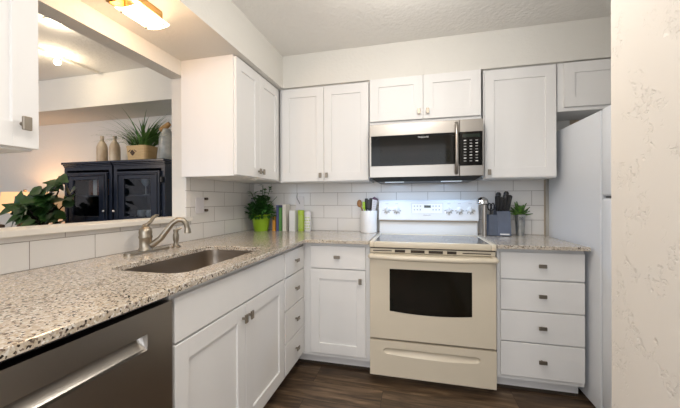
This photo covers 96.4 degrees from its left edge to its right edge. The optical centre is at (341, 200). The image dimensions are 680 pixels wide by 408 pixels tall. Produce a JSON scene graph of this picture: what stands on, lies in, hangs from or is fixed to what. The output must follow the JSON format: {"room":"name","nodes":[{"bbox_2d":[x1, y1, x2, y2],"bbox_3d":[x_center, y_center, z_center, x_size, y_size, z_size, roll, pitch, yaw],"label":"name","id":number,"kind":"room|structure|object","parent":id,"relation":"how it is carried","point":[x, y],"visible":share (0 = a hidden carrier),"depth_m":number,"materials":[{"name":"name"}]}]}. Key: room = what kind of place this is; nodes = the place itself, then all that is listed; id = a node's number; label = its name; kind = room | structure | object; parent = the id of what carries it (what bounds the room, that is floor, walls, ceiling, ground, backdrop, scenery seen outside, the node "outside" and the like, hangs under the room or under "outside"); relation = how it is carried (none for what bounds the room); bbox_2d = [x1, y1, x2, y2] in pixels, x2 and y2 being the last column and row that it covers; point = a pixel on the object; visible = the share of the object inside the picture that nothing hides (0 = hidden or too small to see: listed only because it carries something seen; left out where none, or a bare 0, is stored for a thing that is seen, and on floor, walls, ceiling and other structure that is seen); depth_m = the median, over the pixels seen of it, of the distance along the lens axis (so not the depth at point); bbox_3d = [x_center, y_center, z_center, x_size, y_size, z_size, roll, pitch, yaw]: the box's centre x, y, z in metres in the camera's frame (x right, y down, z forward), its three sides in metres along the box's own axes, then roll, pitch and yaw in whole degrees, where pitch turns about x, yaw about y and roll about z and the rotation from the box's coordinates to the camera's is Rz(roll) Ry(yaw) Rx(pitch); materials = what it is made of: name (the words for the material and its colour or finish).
{"room":"kitchen","nodes":[
{"label":"kitchen","id":0,"kind":"room"},
{"bbox_2d":[3,0,246,274],"bbox_3d":[-1.292,0.009,1.135,0.102,2.349,3.588,0,0,14],"label":"wall","id":1,"kind":"structure","parent":0,"point":[75,15],"depth_m":1.65,"materials":[{"name":"white paint"}]},
{"bbox_2d":[0,0,38,153],"bbox_3d":[-1.161,-0.525,0.566,0.422,0.764,0.765,0,0,14],"label":"upper cabinet","id":2,"kind":"object","parent":1,"relation":"attached to","point":[19,81],"visible":1,"depth_m":0.85,"materials":[{"name":"white wood"}]},
{"bbox_2d":[0,216,192,238],"bbox_3d":[-1.199,0.119,1.519,0.182,0.027,1.078,0,0,14],"label":"ledge","id":3,"kind":"object","parent":1,"relation":"attached to","point":[7,232],"visible":0.92,"depth_m":1.34,"materials":[{"name":"white paint"}]},
{"bbox_2d":[0,177,253,274],"bbox_3d":[-1.047,0.056,1.921,0.008,0.422,1.930,0,0,14],"label":"backsplash","id":4,"kind":"structure","parent":1,"relation":"attached to","point":[226,202],"depth_m":1.61,"materials":[{"name":"tile"}]},
{"bbox_2d":[195,197,207,212],"bbox_3d":[-0.979,0.030,2.140,0.022,0.112,0.112,0,0,14],"label":"outlet","id":5,"kind":"object","parent":4,"relation":"attached to","point":[199,201],"visible":1,"depth_m":2.13,"materials":[{"name":"white plastic"}]},
{"bbox_2d":[181,54,283,183],"bbox_3d":[-0.728,-0.532,2.368,0.422,0.760,0.908,0,0,14],"label":"upper cabinet","id":6,"kind":"object","parent":1,"relation":"attached to","point":[230,114],"visible":0.99,"depth_m":1.95,"materials":[{"name":"white wood"}]},
{"bbox_2d":[0,115,579,245],"bbox_3d":[-1.289,0.005,3.037,8.100,2.349,0.112,0,0,14],"label":"wall","id":7,"kind":"structure","parent":0,"point":[70,142],"depth_m":3.43,"materials":[{"name":"white paint"}]},
{"bbox_2d":[280,82,373,183],"bbox_3d":[-0.117,-0.533,2.527,0.736,0.762,0.313,0,0,14],"label":"upper cabinet","id":8,"kind":"object","parent":7,"relation":"attached to","point":[324,130],"visible":0.98,"depth_m":2.40,"materials":[{"name":"white wood"}]},
{"bbox_2d":[254,180,543,234],"bbox_3d":[0.357,0.045,2.580,2.414,0.431,0.008,0,0,14],"label":"backsplash","id":9,"kind":"structure","parent":7,"relation":"attached to","point":[333,207],"depth_m":2.58,"materials":[{"name":"tile"}]},
{"bbox_2d":[296,193,303,209],"bbox_3d":[-0.372,0.006,2.741,0.076,0.150,0.019,0,0,14],"label":"outlet","id":10,"kind":"object","parent":9,"relation":"attached to","point":[299,200],"visible":0.99,"depth_m":2.74,"materials":[{"name":"white plastic"}]},
{"bbox_2d":[369,69,480,124],"bbox_3d":[0.626,-0.744,2.338,0.784,0.345,0.347,0,0,14],"label":"upper cabinet","id":11,"kind":"object","parent":7,"relation":"attached to","point":[450,95],"visible":0.97,"depth_m":2.19,"materials":[{"name":"white wood"}]},
{"bbox_2d":[369,118,482,183],"bbox_3d":[0.619,-0.350,2.287,0.769,0.422,0.434,0,0,14],"label":"microwave","id":12,"kind":"object","parent":11,"relation":"attached to","point":[450,151],"visible":1,"depth_m":2.13,"materials":[{"name":"silver metal"}]},
{"bbox_2d":[372,175,481,183],"bbox_3d":[0.626,-0.157,2.313,0.757,0.029,0.364,0,0,14],"label":"vent hood","id":13,"kind":"object","parent":12,"relation":"attached to","point":[382,179],"depth_m":2.17,"materials":[{"name":"white"}]},
{"bbox_2d":[463,133,479,136],"bbox_3d":[0.881,-0.444,2.058,0.110,0.022,0.001,0,0,14],"label":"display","id":14,"kind":"object","parent":12,"relation":"on","point":[464,134],"depth_m":2.06,"materials":[{"name":"black glass"}]},
{"bbox_2d":[476,64,555,180],"bbox_3d":[1.247,-0.538,2.199,0.451,0.762,0.313,0,0,14],"label":"upper cabinet","id":15,"kind":"object","parent":7,"relation":"attached to","point":[518,105],"visible":0.97,"depth_m":2.08,"materials":[{"name":"white wood"}]},
{"bbox_2d":[544,179,545,234],"bbox_3d":[1.536,0.198,2.294,0.010,0.745,0.014,0,0,14],"label":"trim","id":16,"kind":"structure","parent":7,"relation":"attached to","point":[544,179],"depth_m":2.29,"materials":[{"name":"beige wood"}]},
{"bbox_2d":[556,59,610,120],"bbox_3d":[1.864,-0.760,2.054,0.805,0.322,0.321,0,0,14],"label":"upper cabinet","id":17,"kind":"object","parent":7,"relation":"attached to","point":[583,88],"visible":0.27,"depth_m":1.99,"materials":[{"name":"white wood"}]},
{"bbox_2d":[38,0,610,80],"bbox_3d":[-1.888,-1.203,0.561,8.100,0.080,5.200,0,0,14],"label":"ceiling","id":18,"kind":"structure","parent":0,"point":[293,27],"depth_m":1.99,"materials":[{"name":"white paint"}]},
{"bbox_2d":[43,17,63,26],"bbox_3d":[-1.866,-1.163,1.975,0.104,0.006,0.104,0,0,14],"label":"recessed light","id":19,"kind":"object","parent":18,"relation":"in","point":[45,19],"visible":0.64,"depth_m":1.98,"materials":[{"name":"white paint"}]},
{"bbox_2d":[38,47,98,73],"bbox_3d":[-2.267,-1.125,2.426,0.043,0.079,0.650,0,0,14],"label":"track light","id":20,"kind":"object","parent":18,"relation":"attached to","point":[57,61],"visible":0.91,"depth_m":2.45,"materials":[{"name":"white paint"}]},
{"bbox_2d":[39,67,171,125],"bbox_3d":[-3.084,-1.015,3.198,4.340,0.297,0.408,0,0,14],"label":"soffit","id":21,"kind":"structure","parent":18,"relation":"attached to","point":[139,91],"depth_m":2.82,"materials":[{"name":"white paint"}]},
{"bbox_2d":[80,0,610,91],"bbox_3d":[0.386,-1.042,0.729,3.358,0.258,3.588,0,0,14],"label":"soffit","id":22,"kind":"structure","parent":18,"relation":"attached to","point":[197,29],"depth_m":2.05,"materials":[{"name":"white paint"}]},
{"bbox_2d":[106,0,168,29],"bbox_3d":[-0.934,-0.875,1.406,0.158,0.068,0.187,0,0,14],"label":"ceiling lamp","id":23,"kind":"object","parent":22,"relation":"attached to","point":[143,12],"visible":1,"depth_m":1.39,"materials":[{"name":"white glass"}]},
{"bbox_2d":[263,361,595,407],"bbox_3d":[-1.879,1.211,0.566,8.100,0.050,5.200,0,0,14],"label":"floor","id":24,"kind":"structure","parent":0,"point":[307,384],"depth_m":1.84,"materials":[{"name":"brown wood"}]},
{"bbox_2d":[0,297,171,407],"bbox_3d":[-0.927,0.739,0.757,0.665,0.886,0.595,0,0,14],"label":"dishwasher","id":25,"kind":"object","parent":24,"relation":"on","point":[124,360],"visible":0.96,"depth_m":0.75,"materials":[{"name":"silver metal"}]},
{"bbox_2d":[61,161,113,222],"bbox_3d":[-2.373,0.406,3.032,0.598,1.555,0.398,0,0,14],"label":"display cabinet","id":26,"kind":"object","parent":24,"relation":"on","point":[86,208],"visible":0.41,"depth_m":2.90,"materials":[{"name":"blue paint"}]},
{"bbox_2d":[89,180,92,194],"bbox_3d":[-2.473,-0.131,3.096,0.050,0.150,0.150,0,0,14],"label":"book","id":27,"kind":"object","parent":26,"relation":"on","point":[90,181],"visible":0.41,"depth_m":3.02,"materials":[{"name":"brown paper"}]},
{"bbox_2d":[75,195,108,196],"bbox_3d":[-2.367,-0.049,3.066,0.534,0.014,0.301,0,0,14],"label":"shelf","id":28,"kind":"object","parent":26,"relation":"attached to","point":[75,195],"depth_m":2.93,"materials":[{"name":"black paint"}]},
{"bbox_2d":[93,180,96,194],"bbox_3d":[-2.422,-0.138,3.084,0.045,0.165,0.150,0,0,14],"label":"book","id":29,"kind":"object","parent":26,"relation":"on","point":[94,181],"visible":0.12,"depth_m":3.01,"materials":[{"name":"beige paper"}]},
{"bbox_2d":[97,180,98,194],"bbox_3d":[-2.371,-0.133,3.071,0.050,0.155,0.150,0,0,14],"label":"book","id":30,"kind":"object","parent":26,"relation":"on","point":[97,180],"visible":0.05,"depth_m":3.00,"materials":[{"name":"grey paper"}]},
{"bbox_2d":[96,136,107,160],"bbox_3d":[-2.349,-0.504,2.988,0.094,0.265,0.094,0,0,14],"label":"bottle","id":31,"kind":"object","parent":26,"relation":"on","point":[101,148],"visible":0.81,"depth_m":2.96,"materials":[{"name":"beige ceramic"}]},
{"bbox_2d":[109,136,120,160],"bbox_3d":[-2.197,-0.500,2.952,0.094,0.255,0.094,0,0,14],"label":"bottle","id":32,"kind":"object","parent":26,"relation":"on","point":[114,147],"visible":0.8,"depth_m":2.92,"materials":[{"name":"beige ceramic"}]},
{"bbox_2d":[111,158,171,219],"bbox_3d":[-1.795,0.404,2.893,0.583,1.555,0.398,0,0,14],"label":"display cabinet","id":33,"kind":"object","parent":24,"relation":"on","point":[129,189],"visible":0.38,"depth_m":2.76,"materials":[{"name":"blue paint"}]},
{"bbox_2d":[91,108,171,159],"bbox_3d":[-1.926,-0.597,2.830,1.015,0.447,0.524,0,0,14],"label":"potted grass","id":34,"kind":"object","parent":33,"relation":"on","point":[141,147],"depth_m":2.79,"materials":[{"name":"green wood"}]},
{"bbox_2d":[137,210,145,216],"bbox_3d":[-1.914,0.169,2.916,0.072,0.165,0.072,0,0,14],"label":"bowl","id":35,"kind":"object","parent":33,"relation":"in","point":[141,213],"visible":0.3,"depth_m":2.89,"materials":[{"name":"clear glass"}]},
{"bbox_2d":[125,195,161,196],"bbox_3d":[-1.789,-0.051,2.927,0.519,0.014,0.301,0,0,14],"label":"shelf","id":36,"kind":"object","parent":33,"relation":"attached to","point":[125,195],"depth_m":2.86,"materials":[{"name":"black paint"}]},
{"bbox_2d":[141,179,149,194],"bbox_3d":[-1.866,-0.140,2.904,0.072,0.165,0.072,0,0,14],"label":"wine glass","id":37,"kind":"object","parent":33,"relation":"on","point":[145,182],"visible":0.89,"depth_m":2.88,"materials":[{"name":"clear glass"}]},
{"bbox_2d":[146,210,150,216],"bbox_3d":[-1.816,0.169,2.893,0.072,0.165,0.072,0,0,14],"label":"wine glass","id":38,"kind":"object","parent":33,"relation":"in","point":[148,212],"visible":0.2,"depth_m":2.86,"materials":[{"name":"clear glass"}]},
{"bbox_2d":[159,122,171,159],"bbox_3d":[-1.602,-0.550,2.793,0.131,0.351,0.130,0,0,14],"label":"glass jar","id":39,"kind":"object","parent":33,"relation":"on","point":[165,152],"visible":0.74,"depth_m":2.74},
{"bbox_2d":[164,252,283,407],"bbox_3d":[-0.765,0.734,1.468,0.726,0.892,0.852,0,0,14],"label":"base cabinet","id":40,"kind":"object","parent":24,"relation":"on","point":[228,328],"visible":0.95,"depth_m":1.29,"materials":[{"name":"white wood"}]},
{"bbox_2d":[0,229,378,360],"bbox_3d":[-0.538,0.276,1.506,1.174,0.022,2.500,0,0,14],"label":"countertop","id":41,"kind":"structure","parent":40,"relation":"on","point":[39,306],"depth_m":0.99,"materials":[{"name":"stone"}]},
{"bbox_2d":[123,214,190,255],"bbox_3d":[-0.936,0.170,1.576,0.228,0.195,0.260,0,0,14],"label":"faucet","id":42,"kind":"object","parent":41,"relation":"on","point":[146,245],"visible":1,"depth_m":1.58,"materials":[{"name":"silver metal"}]},
{"bbox_2d":[171,227,181,247],"bbox_3d":[-0.952,0.208,1.755,0.048,0.118,0.050,0,0,14],"label":"sprayer","id":43,"kind":"object","parent":41,"relation":"on","point":[176,230],"visible":1,"depth_m":1.74,"materials":[{"name":"silver metal"}]},
{"bbox_2d":[121,250,252,273],"bbox_3d":[-0.681,0.385,1.460,0.384,0.191,0.664,0,0,14],"label":"sink","id":44,"kind":"object","parent":41,"relation":"in","point":[194,261],"visible":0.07,"depth_m":1.64,"materials":[{"name":"silver metal"}]},
{"bbox_2d":[244,186,279,230],"bbox_3d":[-0.719,0.059,2.697,0.330,0.410,0.234,0,0,40],"label":"potted herb","id":45,"kind":"object","parent":41,"relation":"on","point":[260,215],"visible":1,"depth_m":2.65,"materials":[{"name":"green plant"}]},
{"bbox_2d":[251,214,269,230],"bbox_3d":[-0.709,0.191,2.694,0.174,0.146,0.174,0,0,14],"label":"pot","id":46,"kind":"object","parent":45,"relation":"attached to","point":[262,223],"depth_m":2.63,"materials":[{"name":"green ceramic"}]},
{"bbox_2d":[272,216,275,230],"bbox_3d":[-0.583,0.201,2.738,0.028,0.125,0.105,0,0,14],"label":"book","id":47,"kind":"object","parent":41,"relation":"on","point":[274,220],"visible":0.6,"depth_m":2.69,"materials":[{"name":"orange paper"}]},
{"bbox_2d":[276,205,281,230],"bbox_3d":[-0.550,0.151,2.730,0.022,0.225,0.105,0,0,14],"label":"book","id":48,"kind":"object","parent":41,"relation":"on","point":[277,209],"visible":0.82,"depth_m":2.68,"materials":[{"name":"blue paper"}]},
{"bbox_2d":[279,207,282,230],"bbox_3d":[-0.524,0.161,2.724,0.024,0.205,0.105,0,0,14],"label":"book","id":49,"kind":"object","parent":41,"relation":"on","point":[280,209],"visible":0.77,"depth_m":2.67,"materials":[{"name":"green paper"}]},
{"bbox_2d":[282,204,289,230],"bbox_3d":[-0.488,0.147,2.715,0.030,0.232,0.105,0,0,14],"label":"book","id":50,"kind":"object","parent":41,"relation":"on","point":[286,207],"visible":0.89,"depth_m":2.67,"materials":[{"name":"beige paper"}]},
{"bbox_2d":[289,210,297,230],"bbox_3d":[-0.416,0.173,2.698,0.050,0.180,0.105,0,0,14],"label":"book","id":51,"kind":"object","parent":41,"relation":"on","point":[293,214],"visible":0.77,"depth_m":2.65,"materials":[{"name":"white paper"}]},
{"bbox_2d":[298,210,303,230],"bbox_3d":[-0.351,0.172,2.669,0.058,0.182,0.058,0,0,14],"label":"canister","id":52,"kind":"object","parent":41,"relation":"on","point":[300,212],"visible":0.99,"depth_m":2.64,"materials":[{"name":"green"}]},
{"bbox_2d":[304,211,310,230],"bbox_3d":[-0.292,0.176,2.655,0.062,0.173,0.062,0,0,14],"label":"canister","id":53,"kind":"object","parent":41,"relation":"on","point":[307,214],"visible":1,"depth_m":2.63,"materials":[{"name":"white ceramic"}]},
{"bbox_2d":[360,210,376,232],"bbox_3d":[0.230,0.170,2.529,0.142,0.181,0.142,0,0,14],"label":"utensil crock","id":54,"kind":"object","parent":41,"relation":"on","point":[368,219],"visible":0.91,"depth_m":2.47,"materials":[{"name":"white ceramic"}]},
{"bbox_2d":[357,200,362,210],"bbox_3d":[0.179,0.119,2.531,0.094,0.260,0.022,0,0,6],"label":"wooden spoon","id":55,"kind":"object","parent":54,"relation":"in","point":[359,202],"visible":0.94,"depth_m":2.53,"materials":[{"name":"brown wood"}]},
{"bbox_2d":[367,200,370,210],"bbox_3d":[0.232,0.118,2.521,0.034,0.258,0.012,0,0,14],"label":"utensil","id":56,"kind":"object","parent":54,"relation":"in","point":[368,201],"visible":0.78,"depth_m":2.52,"materials":[{"name":"black plastic"}]},
{"bbox_2d":[372,197,377,210],"bbox_3d":[0.275,0.056,2.497,0.058,0.182,0.014,0,0,14],"label":"grater","id":57,"kind":"object","parent":54,"relation":"in","point":[374,199],"visible":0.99,"depth_m":2.49,"materials":[{"name":"silver metal"}]},
{"bbox_2d":[281,244,303,379],"bbox_3d":[-0.625,0.733,2.052,0.726,0.892,0.342,0,0,14],"label":"base cabinet","id":58,"kind":"object","parent":24,"relation":"on","point":[293,279],"visible":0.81,"depth_m":1.94,"materials":[{"name":"white wood"}]},
{"bbox_2d":[298,243,369,369],"bbox_3d":[-0.011,0.730,2.352,0.544,0.892,0.606,0,0,14],"label":"base cabinet","id":59,"kind":"object","parent":24,"relation":"on","point":[336,296],"visible":0.92,"depth_m":2.08,"materials":[{"name":"white wood"}]},
{"bbox_2d":[368,200,498,389],"bbox_3d":[0.617,0.583,2.151,0.768,1.182,0.676,0,0,14],"label":"range","id":60,"kind":"object","parent":24,"relation":"on","point":[433,276],"visible":1,"depth_m":1.91,"materials":[{"name":"metal"}]},
{"bbox_2d":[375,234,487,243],"bbox_3d":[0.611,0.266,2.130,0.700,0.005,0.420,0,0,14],"label":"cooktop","id":61,"kind":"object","parent":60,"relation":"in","point":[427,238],"depth_m":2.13,"materials":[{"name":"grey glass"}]},
{"bbox_2d":[369,233,496,250],"bbox_3d":[0.613,0.279,2.138,0.760,0.038,0.513,0,0,14],"label":"cooktop","id":62,"kind":"object","parent":60,"relation":"in","point":[382,241],"depth_m":1.97,"materials":[{"name":"ceramic"}]},
{"bbox_2d":[495,248,584,396],"bbox_3d":[1.234,0.726,2.053,0.460,0.892,0.606,0,0,14],"label":"base cabinet","id":63,"kind":"object","parent":24,"relation":"on","point":[540,294],"visible":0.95,"depth_m":1.79,"materials":[{"name":"white wood"}]},
{"bbox_2d":[478,234,590,250],"bbox_3d":[1.229,0.269,2.046,0.472,0.022,0.625,0,0,14],"label":"countertop","id":64,"kind":"structure","parent":63,"relation":"on","point":[531,242],"depth_m":1.85,"materials":[{"name":"stone"}]},
{"bbox_2d":[476,197,488,235],"bbox_3d":[1.039,0.114,2.235,0.082,0.288,0.082,0,0,14],"label":"pepper mill","id":65,"kind":"object","parent":64,"relation":"on","point":[483,201],"visible":0.99,"depth_m":2.22,"materials":[{"name":"silver metal"}]},
{"bbox_2d":[487,206,511,235],"bbox_3d":[1.178,0.150,2.286,0.150,0.215,0.141,0,0,14],"label":"knife block","id":66,"kind":"object","parent":64,"relation":"on","point":[499,223],"visible":0.89,"depth_m":2.24,"materials":[{"name":"plastic"}]},
{"bbox_2d":[487,203,494,214],"bbox_3d":[1.128,0.057,2.288,0.055,0.089,0.026,0,0,14],"label":"scissors","id":67,"kind":"object","parent":66,"relation":"on","point":[490,209],"visible":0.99,"depth_m":2.28,"materials":[{"name":"black plastic"}]},
{"bbox_2d":[495,195,499,210],"bbox_3d":[1.161,0.015,2.251,0.035,0.120,0.056,0,0,37],"label":"kitchen knife","id":68,"kind":"object","parent":66,"relation":"in","point":[497,197],"visible":1,"depth_m":2.24,"materials":[{"name":"black plastic"}]},
{"bbox_2d":[499,197,503,210],"bbox_3d":[1.183,0.022,2.246,0.038,0.105,0.057,0,0,14],"label":"kitchen knife","id":69,"kind":"object","parent":66,"relation":"in","point":[501,198],"visible":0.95,"depth_m":2.23,"materials":[{"name":"black plastic"}]},
{"bbox_2d":[503,194,507,210],"bbox_3d":[1.209,0.012,2.240,0.038,0.124,0.058,0,0,14],"label":"kitchen knife","id":70,"kind":"object","parent":66,"relation":"in","point":[505,196],"visible":0.95,"depth_m":2.23,"materials":[{"name":"black plastic"}]},
{"bbox_2d":[506,195,511,210],"bbox_3d":[1.231,0.015,2.235,0.035,0.120,0.056,0,0,-10],"label":"kitchen knife","id":71,"kind":"object","parent":66,"relation":"in","point":[509,196],"visible":0.96,"depth_m":2.22,"materials":[{"name":"black plastic"}]},
{"bbox_2d":[509,201,532,235],"bbox_3d":[1.323,0.130,2.252,0.165,0.254,0.130,0,0,32],"label":"potted succulent","id":72,"kind":"object","parent":64,"relation":"on","point":[519,212],"visible":0.99,"depth_m":2.23,"materials":[{"name":"green plant"}]},
{"bbox_2d":[515,215,525,235],"bbox_3d":[1.328,0.179,2.255,0.074,0.157,0.074,0,0,14],"label":"pot","id":73,"kind":"object","parent":72,"relation":"attached to","point":[519,219],"depth_m":2.23,"materials":[{"name":"silver metal"}]},
{"bbox_2d":[549,105,611,407],"bbox_3d":[1.799,0.338,1.792,0.717,1.664,0.791,0,0,14],"label":"refrigerator","id":74,"kind":"object","parent":24,"relation":"on","point":[580,191],"visible":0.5,"depth_m":1.71,"materials":[{"name":"white metal"}]},
{"bbox_3d":[-3.243,0.826,3.176,0.930,0.720,0.440,0,0,14],"label":"console table","id":75,"kind":"object","parent":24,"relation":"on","visible":0},
{"bbox_2d":[0,190,48,226],"bbox_3d":[-3.289,0.174,3.164,0.570,0.585,0.300,0,0,14],"label":"table lamp","id":76,"kind":"object","parent":75,"relation":"on","point":[5,197],"visible":0.27,"depth_m":3.03,"materials":[{"name":"beige fabric"}]},
{"bbox_3d":[-2.618,0.825,2.674,0.280,0.721,0.283,0,0,14],"label":"plant stand","id":77,"kind":"object","parent":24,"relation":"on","visible":0},
{"bbox_2d":[0,173,74,226],"bbox_3d":[-2.604,0.116,2.637,0.700,0.698,0.339,0,0,14],"label":"potted plant","id":78,"kind":"object","parent":77,"relation":"on","point":[38,207],"visible":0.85,"depth_m":2.58,"materials":[{"name":"green plant"}]},
{"bbox_2d":[611,0,679,407],"bbox_3d":[0.565,0.004,-0.231,0.129,2.349,2.200,0,0,14],"label":"wall","id":79,"kind":"structure","parent":0,"point":[645,34],"depth_m":0.73,"materials":[{"name":"beige paint"}]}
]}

